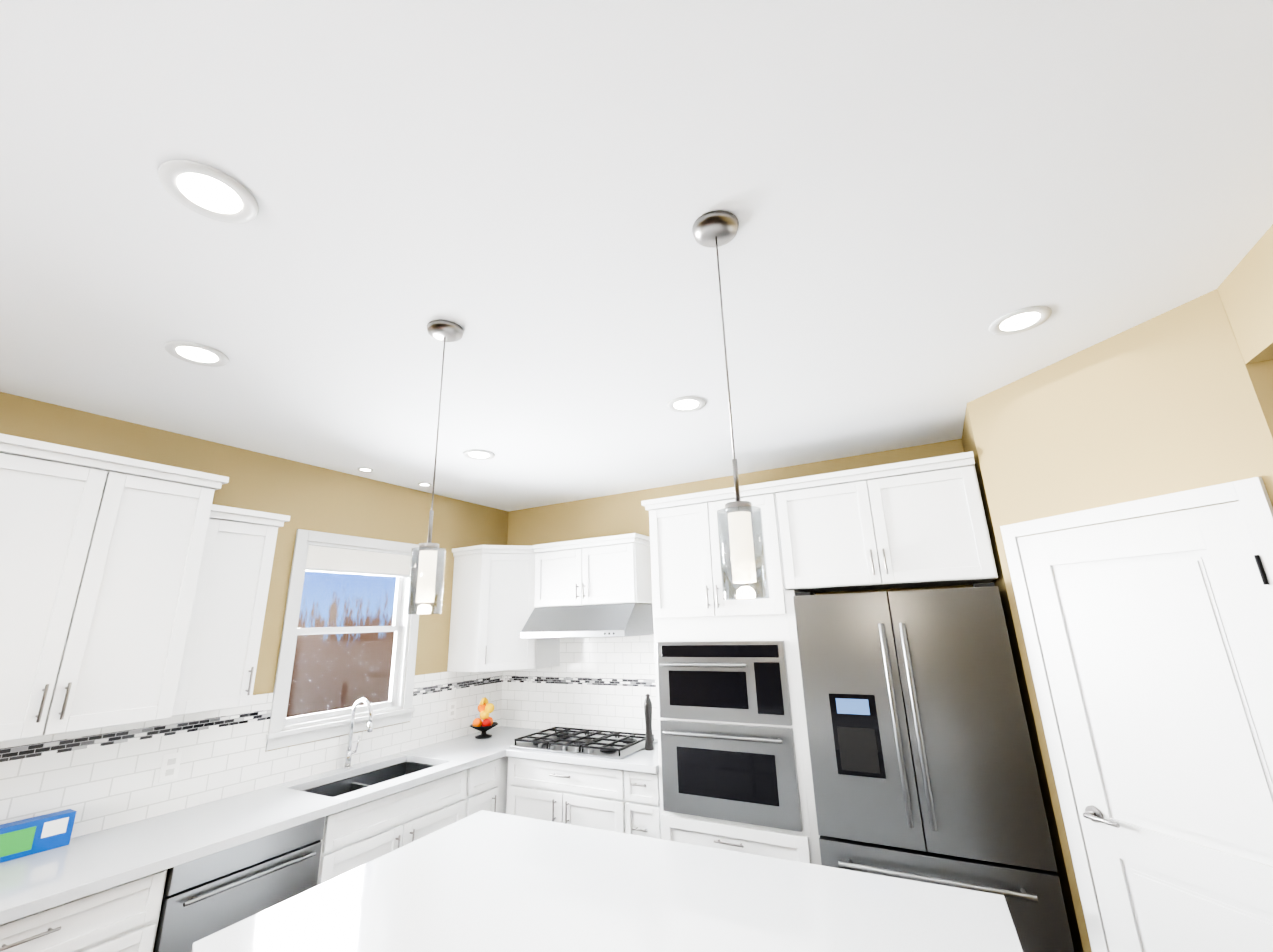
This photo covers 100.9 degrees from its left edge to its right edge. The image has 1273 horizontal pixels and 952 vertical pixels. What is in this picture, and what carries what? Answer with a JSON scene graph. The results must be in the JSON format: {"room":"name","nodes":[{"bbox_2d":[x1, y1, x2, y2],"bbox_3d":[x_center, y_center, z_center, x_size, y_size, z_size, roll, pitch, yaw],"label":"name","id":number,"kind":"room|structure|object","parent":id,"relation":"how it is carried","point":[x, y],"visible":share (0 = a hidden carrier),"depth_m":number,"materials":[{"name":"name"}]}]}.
{"room":"kitchen","nodes":[
{"label":"kitchen","id":0,"kind":"room"},
{"bbox_2d":[0,392,507,789],"bbox_3d":[-3.018,0.835,1.354,0.140,2.740,7.740,-10,-17,27],"label":"wall","id":1,"kind":"structure","parent":0,"point":[303,496],"depth_m":3.15,"materials":[{"name":"beige paint"}]},
{"bbox_2d":[0,437,235,741],"bbox_3d":[-2.345,0.488,2.183,0.378,1.050,0.843,-10,-17,27],"label":"upper cabinet","id":2,"kind":"object","parent":1,"relation":"attached to","point":[132,591],"depth_m":2.13,"materials":[{"name":"white wood"}]},
{"bbox_2d":[158,752,181,781],"bbox_3d":[-2.219,1.385,2.502,0.007,0.115,0.072,-10,-17,27],"label":"electrical outlet plate","id":3,"kind":"object","parent":1,"relation":"attached to","point":[170,766],"depth_m":2.50,"materials":[{"name":"white plastic"}]},
{"bbox_2d":[196,509,283,712],"bbox_3d":[-2.116,0.672,2.629,0.313,0.920,0.339,-10,-17,27],"label":"upper cabinet","id":4,"kind":"object","parent":1,"relation":"attached to","point":[234,647],"depth_m":2.60,"materials":[{"name":"white wood"}]},
{"bbox_2d":[0,671,502,837],"bbox_3d":[-1.905,1.497,3.084,0.011,0.480,3.198,-10,-17,27],"label":"backsplash","id":5,"kind":"structure","parent":1,"relation":"attached to","point":[99,779],"depth_m":2.57,"materials":[{"name":"tile"}]},
{"bbox_2d":[265,529,419,750],"bbox_3d":[-1.863,1.020,3.444,0.165,1.220,0.950,-10,-17,27],"label":"window","id":6,"kind":"structure","parent":1,"relation":"in","point":[277,736],"depth_m":3.32,"materials":[{"name":"white"}]},
{"bbox_2d":[305,545,411,577],"bbox_3d":[-1.856,0.586,3.553,0.048,0.154,0.756,-10,-17,27],"label":"window blind","id":7,"kind":"object","parent":6,"relation":"attached to","point":[333,560],"visible":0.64,"depth_m":3.50,"materials":[{"name":"white fabric"}]},
{"bbox_2d":[448,701,456,718],"bbox_3d":[-1.388,1.763,3.960,0.007,0.115,0.072,-10,-17,27],"label":"electrical outlet plate","id":8,"kind":"object","parent":1,"relation":"attached to","point":[452,705],"depth_m":3.95,"materials":[{"name":"white plastic"}]},
{"bbox_2d":[0,0,1272,510],"bbox_3d":[-0.461,-0.990,0.370,6.040,0.100,7.740,-10,-17,27],"label":"ceiling","id":9,"kind":"structure","parent":0,"point":[916,198],"depth_m":1.36,"materials":[{"name":"white paint"}]},
{"bbox_2d":[164,341,228,366],"bbox_3d":[-1.643,-0.455,1.967,0.190,0.006,0.190,-10,-17,27],"label":"recessed light","id":10,"kind":"object","parent":9,"relation":"in","point":[196,353],"visible":0.98,"depth_m":1.96,"materials":[{"name":"white plastic"}]},
{"bbox_2d":[158,160,258,222],"bbox_3d":[-1.016,-0.672,1.253,0.190,0.006,0.190,-10,-17,27],"label":"recessed light","id":11,"kind":"object","parent":9,"relation":"in","point":[208,191],"visible":1,"depth_m":1.24,"materials":[{"name":"white plastic"}]},
{"bbox_2d":[357,467,372,471],"bbox_3d":[-1.777,-0.041,3.446,0.095,0.006,0.095,-10,-17,27],"label":"recessed light","id":12,"kind":"object","parent":9,"relation":"in","point":[364,469],"visible":1,"depth_m":3.44,"materials":[{"name":"white plastic"}]},
{"bbox_2d":[418,482,431,485],"bbox_3d":[-1.550,0.062,3.845,0.095,0.006,0.095,-10,-17,27],"label":"recessed light","id":13,"kind":"object","parent":9,"relation":"in","point":[424,484],"visible":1,"depth_m":3.84,"materials":[{"name":"white plastic"}]},
{"bbox_2d":[406,320,463,613],"bbox_3d":[-0.661,-0.049,1.728,0.124,0.973,0.124,-10,-17,27],"label":"pendant light","id":14,"kind":"object","parent":9,"relation":"hanging from","point":[428,553],"visible":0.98,"depth_m":1.62,"materials":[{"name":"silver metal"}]},
{"bbox_2d":[463,450,494,459],"bbox_3d":[-0.964,-0.129,3.218,0.190,0.006,0.190,-10,-17,27],"label":"recessed light","id":15,"kind":"object","parent":9,"relation":"in","point":[479,454],"visible":1,"depth_m":3.21,"materials":[{"name":"white plastic"}]},
{"bbox_2d":[667,396,705,412],"bbox_3d":[0.243,-0.347,2.563,0.190,0.006,0.190,-10,-17,27],"label":"recessed light","id":16,"kind":"object","parent":9,"relation":"in","point":[684,404],"visible":1,"depth_m":2.55,"materials":[{"name":"white plastic"}]},
{"bbox_2d":[692,210,768,599],"bbox_3d":[0.226,-0.199,1.284,0.124,0.973,0.124,-10,-17,27],"label":"pendant light","id":17,"kind":"object","parent":9,"relation":"hanging from","point":[717,228],"visible":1,"depth_m":1.18,"materials":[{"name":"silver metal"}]},
{"bbox_2d":[989,306,1051,335],"bbox_3d":[1.396,-0.562,1.915,0.190,0.006,0.190,-10,-17,27],"label":"recessed light","id":18,"kind":"object","parent":9,"relation":"in","point":[1020,320],"visible":1,"depth_m":1.91,"materials":[{"name":"white plastic"}]},
{"bbox_2d":[507,439,990,594],"bbox_3d":[1.474,1.206,3.193,5.920,2.740,0.120,-10,-17,27],"label":"wall","id":19,"kind":"structure","parent":0,"point":[617,514],"depth_m":4.21,"materials":[{"name":"beige paint"}]},
{"bbox_2d":[447,545,559,671],"bbox_3d":[-1.038,1.071,4.225,0.613,0.900,0.613,-10,-17,27],"label":"upper cabinet","id":20,"kind":"object","parent":19,"relation":"attached to","point":[494,588],"depth_m":4.03,"materials":[{"name":"white wood"}]},
{"bbox_2d":[501,634,657,738],"bbox_3d":[-0.366,1.494,4.087,1.770,0.930,0.011,-10,-17,27],"label":"backsplash","id":21,"kind":"structure","parent":19,"relation":"attached to","point":[605,683],"depth_m":4.06,"materials":[{"name":"tile"}]},
{"bbox_2d":[536,537,651,607],"bbox_3d":[-0.323,0.767,4.053,0.900,0.450,0.348,-10,-17,27],"label":"upper cabinet","id":22,"kind":"object","parent":19,"relation":"attached to","point":[613,570],"depth_m":3.87,"materials":[{"name":"white wood"}]},
{"bbox_2d":[520,603,653,638],"bbox_3d":[-0.352,1.075,3.894,0.890,0.222,0.490,-10,-17,27],"label":"range hood","id":23,"kind":"object","parent":22,"relation":"attached to","point":[612,620],"visible":1,"depth_m":3.71,"materials":[{"name":"silver metal"}]},
{"bbox_2d":[773,453,997,592],"bbox_3d":[1.394,0.339,3.014,0.989,0.580,0.638,-10,-17,27],"label":"upper cabinet","id":24,"kind":"object","parent":19,"relation":"attached to","point":[922,524],"depth_m":2.72,"materials":[{"name":"white wood"}]},
{"bbox_2d":[962,289,1272,951],"bbox_3d":[2.655,0.777,1.775,2.180,2.740,1.330,-10,-17,27],"label":"wall","id":25,"kind":"structure","parent":0,"point":[1178,399],"depth_m":2.04,"materials":[{"name":"beige paint"}]},
{"bbox_2d":[1000,477,1272,951],"bbox_3d":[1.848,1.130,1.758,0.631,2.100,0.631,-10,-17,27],"label":"pantry door","id":26,"kind":"structure","parent":25,"relation":"in","point":[1170,653],"depth_m":1.84,"materials":[{"name":"white wood"}]},
{"bbox_2d":[1217,225,1272,363],"bbox_3d":[0.510,-1.180,-0.920,0.120,0.280,6.168,-10,-17,27],"label":"header beam","id":27,"kind":"structure","parent":0,"point":[1245,289],"depth_m":1.60,"materials":[{"name":"beige paint"}]},
{"bbox_3d":[-0.377,1.726,-0.382,6.040,0.060,7.740,-10,-17,27],"label":"floor","id":28,"kind":"structure","parent":0,"visible":0},
{"bbox_2d":[0,869,167,951],"bbox_3d":[-2.213,1.876,1.716,0.610,0.880,0.749,-10,-17,27],"label":"base cabinet","id":29,"kind":"object","parent":28,"relation":"on","point":[123,917],"depth_m":1.83,"materials":[{"name":"white wood"}]},
{"bbox_2d":[153,817,324,951],"bbox_3d":[-1.872,2.023,2.280,0.646,0.877,0.598,-10,-17,27],"label":"dishwasher","id":30,"kind":"object","parent":28,"relation":"on","point":[205,896],"visible":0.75,"depth_m":2.17,"materials":[{"name":"silver metal"}]},
{"bbox_2d":[317,796,479,885],"bbox_3d":[-1.503,2.304,2.930,0.608,0.660,0.979,-10,-17,27],"label":"base cabinet","id":31,"kind":"object","parent":28,"relation":"on","point":[353,838],"depth_m":2.73,"materials":[{"name":"white wood"}]},
{"bbox_2d":[388,757,503,812],"bbox_3d":[-1.253,2.313,3.404,0.608,0.880,0.350,-10,-17,27],"label":"base cabinet","id":32,"kind":"object","parent":28,"relation":"on","point":[484,782],"depth_m":3.27,"materials":[{"name":"white wood"}]},
{"bbox_2d":[0,726,551,924],"bbox_3d":[-1.622,1.697,2.862,0.651,0.040,3.213,-10,-17,27],"label":"countertop","id":33,"kind":"structure","parent":32,"relation":"on","point":[79,867],"depth_m":2.26,"materials":[{"name":"white stone"}]},
{"bbox_2d":[0,809,76,862],"bbox_3d":[-2.395,1.414,2.052,0.072,0.120,0.260,-10,-17,27],"label":"box","id":34,"kind":"object","parent":33,"relation":"on","point":[31,836],"visible":1,"depth_m":2.06,"materials":[{"name":"blue cardboard"}]},
{"bbox_2d":[342,699,372,769],"bbox_3d":[-1.672,1.567,3.204,0.219,0.396,0.094,-10,-17,27],"label":"faucet","id":35,"kind":"object","parent":33,"relation":"on","point":[348,756],"visible":1,"depth_m":3.20,"materials":[{"name":"silver metal"}]},
{"bbox_2d":[304,762,434,796],"bbox_3d":[-1.515,1.857,3.017,0.420,0.189,0.770,-10,-17,27],"label":"sink","id":36,"kind":"object","parent":33,"relation":"in","point":[344,786],"visible":0.02,"depth_m":3.21,"materials":[{"name":"silver metal"}]},
{"bbox_2d":[470,697,497,738],"bbox_3d":[-1.154,1.829,3.986,0.210,0.278,0.210,-10,-17,27],"label":"fruit bowl","id":37,"kind":"object","parent":33,"relation":"on","point":[486,723],"visible":1,"depth_m":3.96,"materials":[{"name":"food"}]},
{"bbox_2d":[504,756,623,832],"bbox_3d":[-0.323,2.311,3.499,0.922,0.880,0.608,-10,-17,27],"label":"base cabinet","id":38,"kind":"object","parent":28,"relation":"on","point":[573,794],"depth_m":3.29,"materials":[{"name":"white wood"}]},
{"bbox_2d":[504,731,658,773],"bbox_3d":[-0.224,1.840,3.532,1.116,0.040,0.663,-10,-17,27],"label":"countertop","id":39,"kind":"structure","parent":38,"relation":"on","point":[644,761],"depth_m":3.25,"materials":[{"name":"white stone"}]},
{"bbox_2d":[509,727,657,759],"bbox_3d":[-0.358,1.815,3.602,0.890,0.053,0.510,-10,-17,27],"label":"cooktop","id":40,"kind":"object","parent":39,"relation":"in","point":[594,743],"visible":0.96,"depth_m":3.52,"materials":[{"name":"silver metal"}]},
{"bbox_2d":[644,693,653,750],"bbox_3d":[0.079,1.613,3.458,0.060,0.340,0.060,-10,-17,27],"label":"pepper mill","id":41,"kind":"object","parent":39,"relation":"on","point":[649,745],"visible":0.98,"depth_m":3.44,"materials":[{"name":"black"}]},
{"bbox_2d":[624,770,660,838],"bbox_3d":[0.159,2.227,3.246,0.303,0.880,0.608,-10,-17,27],"label":"base cabinet","id":42,"kind":"object","parent":28,"relation":"on","point":[642,817],"depth_m":3.05,"materials":[{"name":"white wood"}]},
{"bbox_2d":[641,481,821,864],"bbox_3d":[0.616,1.357,3.155,0.904,2.480,0.704,-10,-17,27],"label":"tall cabinet","id":43,"kind":"object","parent":28,"relation":"on","point":[735,772],"visible":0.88,"depth_m":2.91,"materials":[{"name":"white wood"}]},
{"bbox_2d":[793,582,1073,951],"bbox_3d":[1.413,1.511,2.614,0.920,1.848,0.747,-10,-17,27],"label":"fridge","id":44,"kind":"object","parent":28,"relation":"on","point":[923,767],"visible":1,"depth_m":2.39,"materials":[{"name":"grey metal"}]},
{"bbox_3d":[0.011,1.733,1.445,2.000,0.880,0.938,-10,-17,27],"label":"kitchen island","id":45,"kind":"object","parent":28,"relation":"on","visible":0,"materials":[{"name":"white painted wood"},{"name":"white quartz"}]},
{"bbox_2d":[191,810,1022,951],"bbox_3d":[-0.108,1.246,1.398,2.036,0.040,1.379,-10,-17,27],"label":"island countertop","id":46,"kind":"structure","parent":45,"relation":"on","point":[484,881],"depth_m":1.55,"materials":[{"name":"white stone"}]},
{"label":"outside","id":47,"kind":"structure","parent":0,"visible":0},
{"bbox_2d":[286,571,396,717],"bbox_3d":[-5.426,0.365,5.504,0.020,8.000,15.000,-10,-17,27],"label":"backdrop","id":48,"kind":"structure","parent":47,"point":[347,643],"depth_m":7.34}
]}

